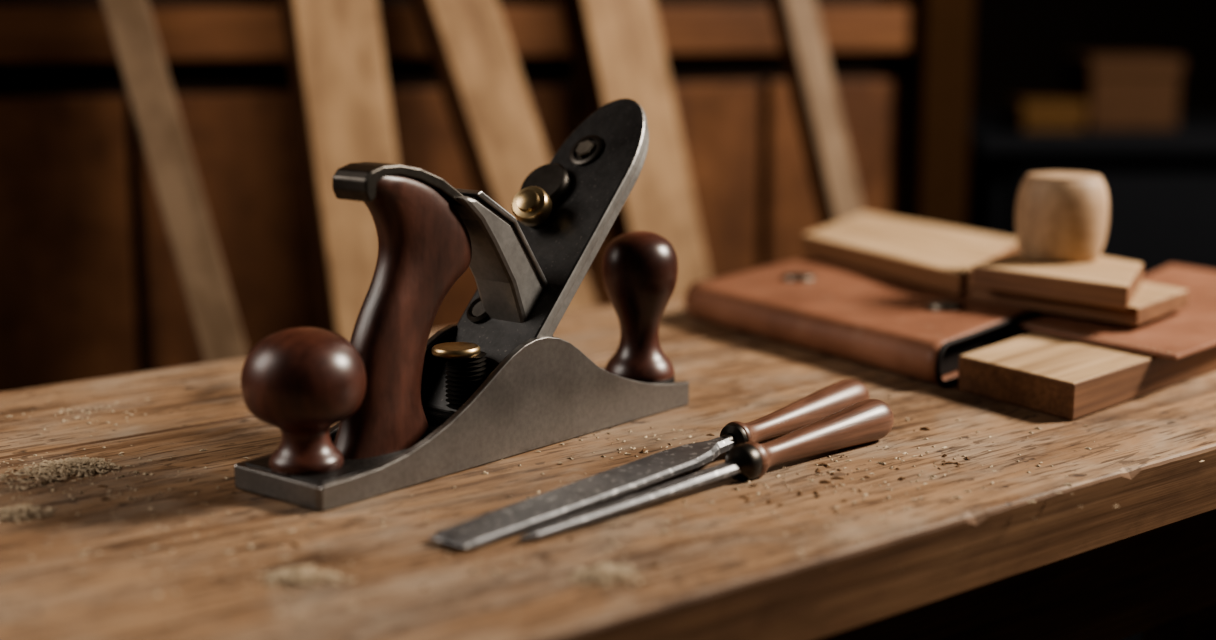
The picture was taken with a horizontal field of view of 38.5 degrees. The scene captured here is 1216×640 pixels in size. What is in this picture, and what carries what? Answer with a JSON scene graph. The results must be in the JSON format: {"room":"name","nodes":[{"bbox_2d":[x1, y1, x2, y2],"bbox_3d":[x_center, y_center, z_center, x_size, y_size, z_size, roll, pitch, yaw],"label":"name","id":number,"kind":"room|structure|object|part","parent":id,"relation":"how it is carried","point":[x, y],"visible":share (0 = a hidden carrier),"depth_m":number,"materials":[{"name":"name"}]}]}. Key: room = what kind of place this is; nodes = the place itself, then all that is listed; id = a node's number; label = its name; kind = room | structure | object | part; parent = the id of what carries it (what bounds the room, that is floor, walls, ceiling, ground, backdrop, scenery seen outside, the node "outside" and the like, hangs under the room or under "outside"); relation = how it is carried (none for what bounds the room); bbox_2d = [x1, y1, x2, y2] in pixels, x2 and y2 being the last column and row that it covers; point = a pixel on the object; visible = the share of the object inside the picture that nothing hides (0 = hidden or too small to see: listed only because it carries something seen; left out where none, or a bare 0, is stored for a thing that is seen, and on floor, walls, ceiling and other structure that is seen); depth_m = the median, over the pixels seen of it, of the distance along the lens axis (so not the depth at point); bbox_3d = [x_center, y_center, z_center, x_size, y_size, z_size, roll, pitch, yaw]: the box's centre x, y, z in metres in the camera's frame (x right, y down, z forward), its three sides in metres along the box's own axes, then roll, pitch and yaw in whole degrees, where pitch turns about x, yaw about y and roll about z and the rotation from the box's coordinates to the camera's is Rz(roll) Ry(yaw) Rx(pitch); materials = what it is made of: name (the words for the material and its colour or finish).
{"room":"woodworking shop","nodes":[
{"label":"woodworking shop","id":0,"kind":"room"},
{"bbox_2d":[0,0,900,371],"bbox_3d":[-0.819,-0.449,1.506,2.630,2.400,0.041,-5,11,-25],"label":"cabinet frame","id":1,"kind":"structure","parent":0,"point":[59,79],"depth_m":1.75,"materials":[{"name":"brown wood"}]},
{"bbox_2d":[0,95,138,391],"bbox_3d":[-0.569,0.253,1.722,0.223,0.940,0.016,-5,11,-25],"label":"panel","id":2,"kind":"object","parent":1,"relation":"attached to","point":[68,309],"visible":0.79,"depth_m":1.68,"materials":[{"name":"brown wood"}]},
{"bbox_2d":[137,91,322,370],"bbox_3d":[-0.356,0.235,1.820,0.223,0.940,0.016,-5,11,-24],"label":"panel","id":3,"kind":"object","parent":1,"relation":"attached to","point":[244,146],"visible":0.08,"depth_m":1.74,"materials":[{"name":"brown wood"}]},
{"bbox_2d":[0,5,916,63],"bbox_3d":[-0.818,-0.244,1.504,2.600,0.053,0.035,-5,11,-25],"label":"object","id":4,"kind":"object","parent":1,"relation":"attached to","point":[28,34],"visible":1,"depth_m":1.77,"materials":[{"name":"brown wood"}]},
{"bbox_2d":[389,85,570,330],"bbox_3d":[-0.143,0.217,1.917,0.223,0.940,0.016,-5,11,-24],"label":"panel","id":5,"kind":"object","parent":1,"relation":"attached to","point":[425,136],"visible":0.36,"depth_m":1.82,"materials":[{"name":"brown wood"}]},
{"bbox_2d":[577,81,760,306],"bbox_3d":[0.070,0.199,2.015,0.223,0.940,0.016,-5,11,-24],"label":"panel","id":6,"kind":"object","parent":1,"relation":"attached to","point":[719,122],"visible":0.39,"depth_m":1.97,"materials":[{"name":"brown wood"}]},
{"bbox_2d":[762,78,905,265],"bbox_3d":[0.280,0.182,2.112,0.218,0.940,0.016,-5,11,-24],"label":"panel","id":7,"kind":"object","parent":1,"relation":"attached to","point":[872,110],"visible":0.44,"depth_m":2.02,"materials":[{"name":"brown wood"}]},
{"bbox_2d":[899,0,974,228],"bbox_3d":[0.379,-0.545,2.028,0.070,2.400,0.090,-5,11,-25],"label":"end post","id":8,"kind":"object","parent":1,"relation":"attached to","point":[938,74],"visible":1,"depth_m":2.04,"materials":[{"name":"brown wood"}]},
{"bbox_2d":[970,0,1215,112],"bbox_3d":[1.650,-0.925,3.541,3.700,2.600,0.100,0,10,0],"label":"wall","id":9,"kind":"structure","parent":0,"point":[1019,46],"depth_m":3.56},
{"bbox_3d":[0.250,0.794,1.519,6.500,0.050,5.700,0,10,0],"label":"floor","id":10,"kind":"structure","parent":0,"visible":0},
{"bbox_2d":[101,0,248,362],"bbox_3d":[-0.390,-0.239,1.427,0.626,1.995,0.038,4,11,23],"label":"plank","id":11,"kind":"object","parent":10,"relation":"on","point":[131,25],"visible":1,"depth_m":1.42,"materials":[{"name":"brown wood"}]},
{"bbox_2d":[280,0,397,341],"bbox_3d":[-0.242,-0.257,1.524,0.083,1.995,0.453,-9,14,-40],"label":"plank","id":12,"kind":"object","parent":10,"relation":"on","point":[334,48],"visible":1,"depth_m":1.51,"materials":[{"name":"brown wood"}]},
{"bbox_2d":[411,0,597,310],"bbox_3d":[-0.130,-0.263,1.556,0.738,2.007,0.073,3,11,14],"label":"plank","id":13,"kind":"object","parent":10,"relation":"on","point":[468,42],"visible":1,"depth_m":1.54,"materials":[{"name":"brown wood"}]},
{"bbox_2d":[0,295,1215,639],"bbox_3d":[-0.386,0.502,0.758,2.235,0.800,0.534,-8,13,-39],"label":"workbench","id":14,"kind":"object","parent":10,"relation":"on","point":[992,564],"visible":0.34,"depth_m":0.82,"materials":[{"name":"brown wood"}]},
{"bbox_2d":[234,98,688,510],"bbox_3d":[-0.069,-0.021,0.904,0.065,0.176,0.295,8,13,39],"label":"plane","id":15,"kind":"object","parent":14,"relation":"on","point":[409,408],"visible":1,"depth_m":0.88,"materials":[{"name":"metal"}]},
{"bbox_3d":[-0.143,0.037,0.821,0.058,0.067,0.058,8,13,39],"label":"round knob","id":16,"kind":"part","parent":15,"relation":"part of","materials":[{"name":"brown wood"}]},
{"bbox_3d":[-0.061,-0.021,0.908,0.029,0.094,0.068,8,13,39],"label":"wedge lever","id":17,"kind":"part","parent":15,"relation":"part of","materials":[{"name":"metal"}]},
{"bbox_3d":[-0.034,-0.037,0.942,0.058,0.158,0.148,8,13,39],"label":"cap plate","id":18,"kind":"part","parent":15,"relation":"part of","materials":[{"name":"metal"}]},
{"bbox_2d":[569,135,603,165],"bbox_3d":[-0.012,-0.094,0.969,0.021,0.017,0.016,8,13,39],"label":"screw","id":19,"kind":"object","parent":15,"relation":"in","point":[584,150],"depth_m":0.97,"materials":[{"name":"metal"}]},
{"bbox_3d":[0.018,-0.009,0.999,0.044,0.084,0.044,8,13,39],"label":"tall knob","id":20,"kind":"part","parent":15,"relation":"part of","materials":[{"name":"brown wood"}]},
{"bbox_2d":[0,395,1204,637],"bbox_3d":[-0.017,0.081,0.820,0.713,0.005,0.432,0,10,0],"label":"sawdust","id":21,"kind":"object","parent":14,"relation":"on","point":[61,467],"visible":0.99,"depth_m":0.80},
{"bbox_2d":[429,379,868,547],"bbox_3d":[0.037,0.065,0.864,0.024,0.022,0.326,9,14,40],"label":"chisel","id":22,"kind":"object","parent":14,"relation":"on","point":[573,497],"visible":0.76,"depth_m":0.84,"materials":[{"name":"metal"}]},
{"bbox_3d":[0.001,0.077,0.823,0.024,0.010,0.215,9,14,40],"label":"blade","id":23,"kind":"part","parent":22,"relation":"part of","materials":[{"name":"metal"}]},
{"bbox_3d":[0.103,0.051,0.941,0.022,0.022,0.120,9,14,40],"label":"handle","id":24,"kind":"part","parent":22,"relation":"part of","materials":[{"name":"brown wood"}]},
{"bbox_2d":[519,399,893,538],"bbox_3d":[0.054,0.070,0.839,0.022,0.024,0.263,10,14,44],"label":"chisel","id":25,"kind":"object","parent":14,"relation":"on","point":[869,420],"visible":1,"depth_m":0.86,"materials":[{"name":"metal"}]},
{"bbox_3d":[0.018,0.080,0.803,0.010,0.009,0.158,10,14,44],"label":"blade","id":26,"kind":"part","parent":25,"relation":"part of","materials":[{"name":"silver metal"}]},
{"bbox_3d":[0.108,0.060,0.892,0.022,0.024,0.112,10,14,44],"label":"handle","id":27,"kind":"part","parent":25,"relation":"part of","materials":[{"name":"brown wood"}]},
{"bbox_2d":[684,256,1215,386],"bbox_3d":[0.275,-0.012,1.248,0.391,0.033,0.420,9,14,41],"label":"case","id":28,"kind":"object","parent":14,"relation":"on","point":[815,304],"visible":0.83,"depth_m":1.15,"materials":[{"name":"leather"}]},
{"bbox_2d":[802,212,1019,295],"bbox_3d":[0.246,-0.057,1.377,0.147,0.016,0.338,-4,11,-22],"label":"wood block","id":29,"kind":"object","parent":28,"relation":"on","point":[942,258],"visible":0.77,"depth_m":1.34,"materials":[{"name":"beige wood"}]},
{"bbox_2d":[970,282,1188,325],"bbox_3d":[0.321,-0.019,1.182,0.111,0.012,0.157,-9,14,-40],"label":"wood block","id":30,"kind":"object","parent":28,"relation":"on","point":[1151,301],"visible":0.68,"depth_m":1.13,"materials":[{"name":"beige wood"}]},
{"bbox_2d":[971,252,1142,309],"bbox_3d":[0.317,-0.030,1.168,0.119,0.015,0.145,-9,14,-41],"label":"wood block","id":31,"kind":"object","parent":30,"relation":"on","point":[1105,281],"visible":0.87,"depth_m":1.13,"materials":[{"name":"beige wood"}]},
{"bbox_2d":[1015,171,1108,262],"bbox_3d":[0.309,-0.071,1.187,0.062,0.058,0.062,-4,11,-22],"label":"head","id":32,"kind":"object","parent":31,"relation":"on","point":[1061,216],"visible":1,"depth_m":1.16},
{"bbox_2d":[958,332,1215,419],"bbox_3d":[0.334,0.017,1.123,0.109,0.022,0.338,10,14,42],"label":"wood block","id":33,"kind":"object","parent":14,"relation":"on","point":[1070,379],"visible":0.68,"depth_m":1.02,"materials":[{"name":"beige wood"}]},
{"bbox_3d":[0.416,0.435,1.224,0.080,0.762,0.070,-8,13,-39],"label":"leg","id":34,"kind":"part","parent":14,"relation":"part of","materials":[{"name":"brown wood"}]},
{"bbox_2d":[559,0,710,295],"bbox_3d":[0.003,-0.285,1.674,0.526,2.002,0.088,4,11,20],"label":"plank","id":35,"kind":"object","parent":10,"relation":"on","point":[616,47],"visible":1,"depth_m":1.66,"materials":[{"name":"brown wood"}]},
{"bbox_2d":[769,0,863,226],"bbox_3d":[0.193,-0.303,1.773,0.551,1.994,0.044,2,11,10],"label":"plank","id":36,"kind":"object","parent":10,"relation":"on","point":[797,22],"visible":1,"depth_m":1.77,"materials":[{"name":"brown wood"}]},
{"bbox_2d":[966,113,1215,639],"bbox_3d":[1.050,0.125,2.667,1.100,0.850,0.500,0,10,0],"label":"storage cabinet","id":37,"kind":"object","parent":10,"relation":"on","point":[1161,184],"visible":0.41,"depth_m":2.39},
{"bbox_2d":[1008,99,1087,131],"bbox_3d":[0.618,-0.288,2.448,0.091,0.042,0.086,0,10,0],"label":"box","id":38,"kind":"object","parent":37,"relation":"on","point":[1027,115],"visible":1,"depth_m":2.41,"materials":[{"name":"brown cardboard"}]},
{"bbox_3d":[0.618,-0.297,2.447,0.091,0.024,0.086,0,10,0],"label":"carton lid","id":39,"kind":"part","parent":38,"relation":"part of","materials":[{"name":"brown cardboard"}]},
{"bbox_3d":[0.780,0.091,2.439,0.440,0.600,0.015,0,10,0],"label":"door","id":40,"kind":"part","parent":37,"relation":"part of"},
{"bbox_2d":[1062,54,1184,129],"bbox_3d":[0.738,-0.330,2.507,0.131,0.102,0.156,0,10,0],"label":"storage box","id":41,"kind":"object","parent":37,"relation":"on","point":[1120,91],"visible":0.96,"depth_m":2.44,"materials":[{"name":"wood"}]},
{"bbox_3d":[0.738,-0.368,2.500,0.131,0.024,0.156,0,10,0],"label":"carton lid","id":42,"kind":"part","parent":41,"relation":"part of","materials":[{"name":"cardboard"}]}
]}

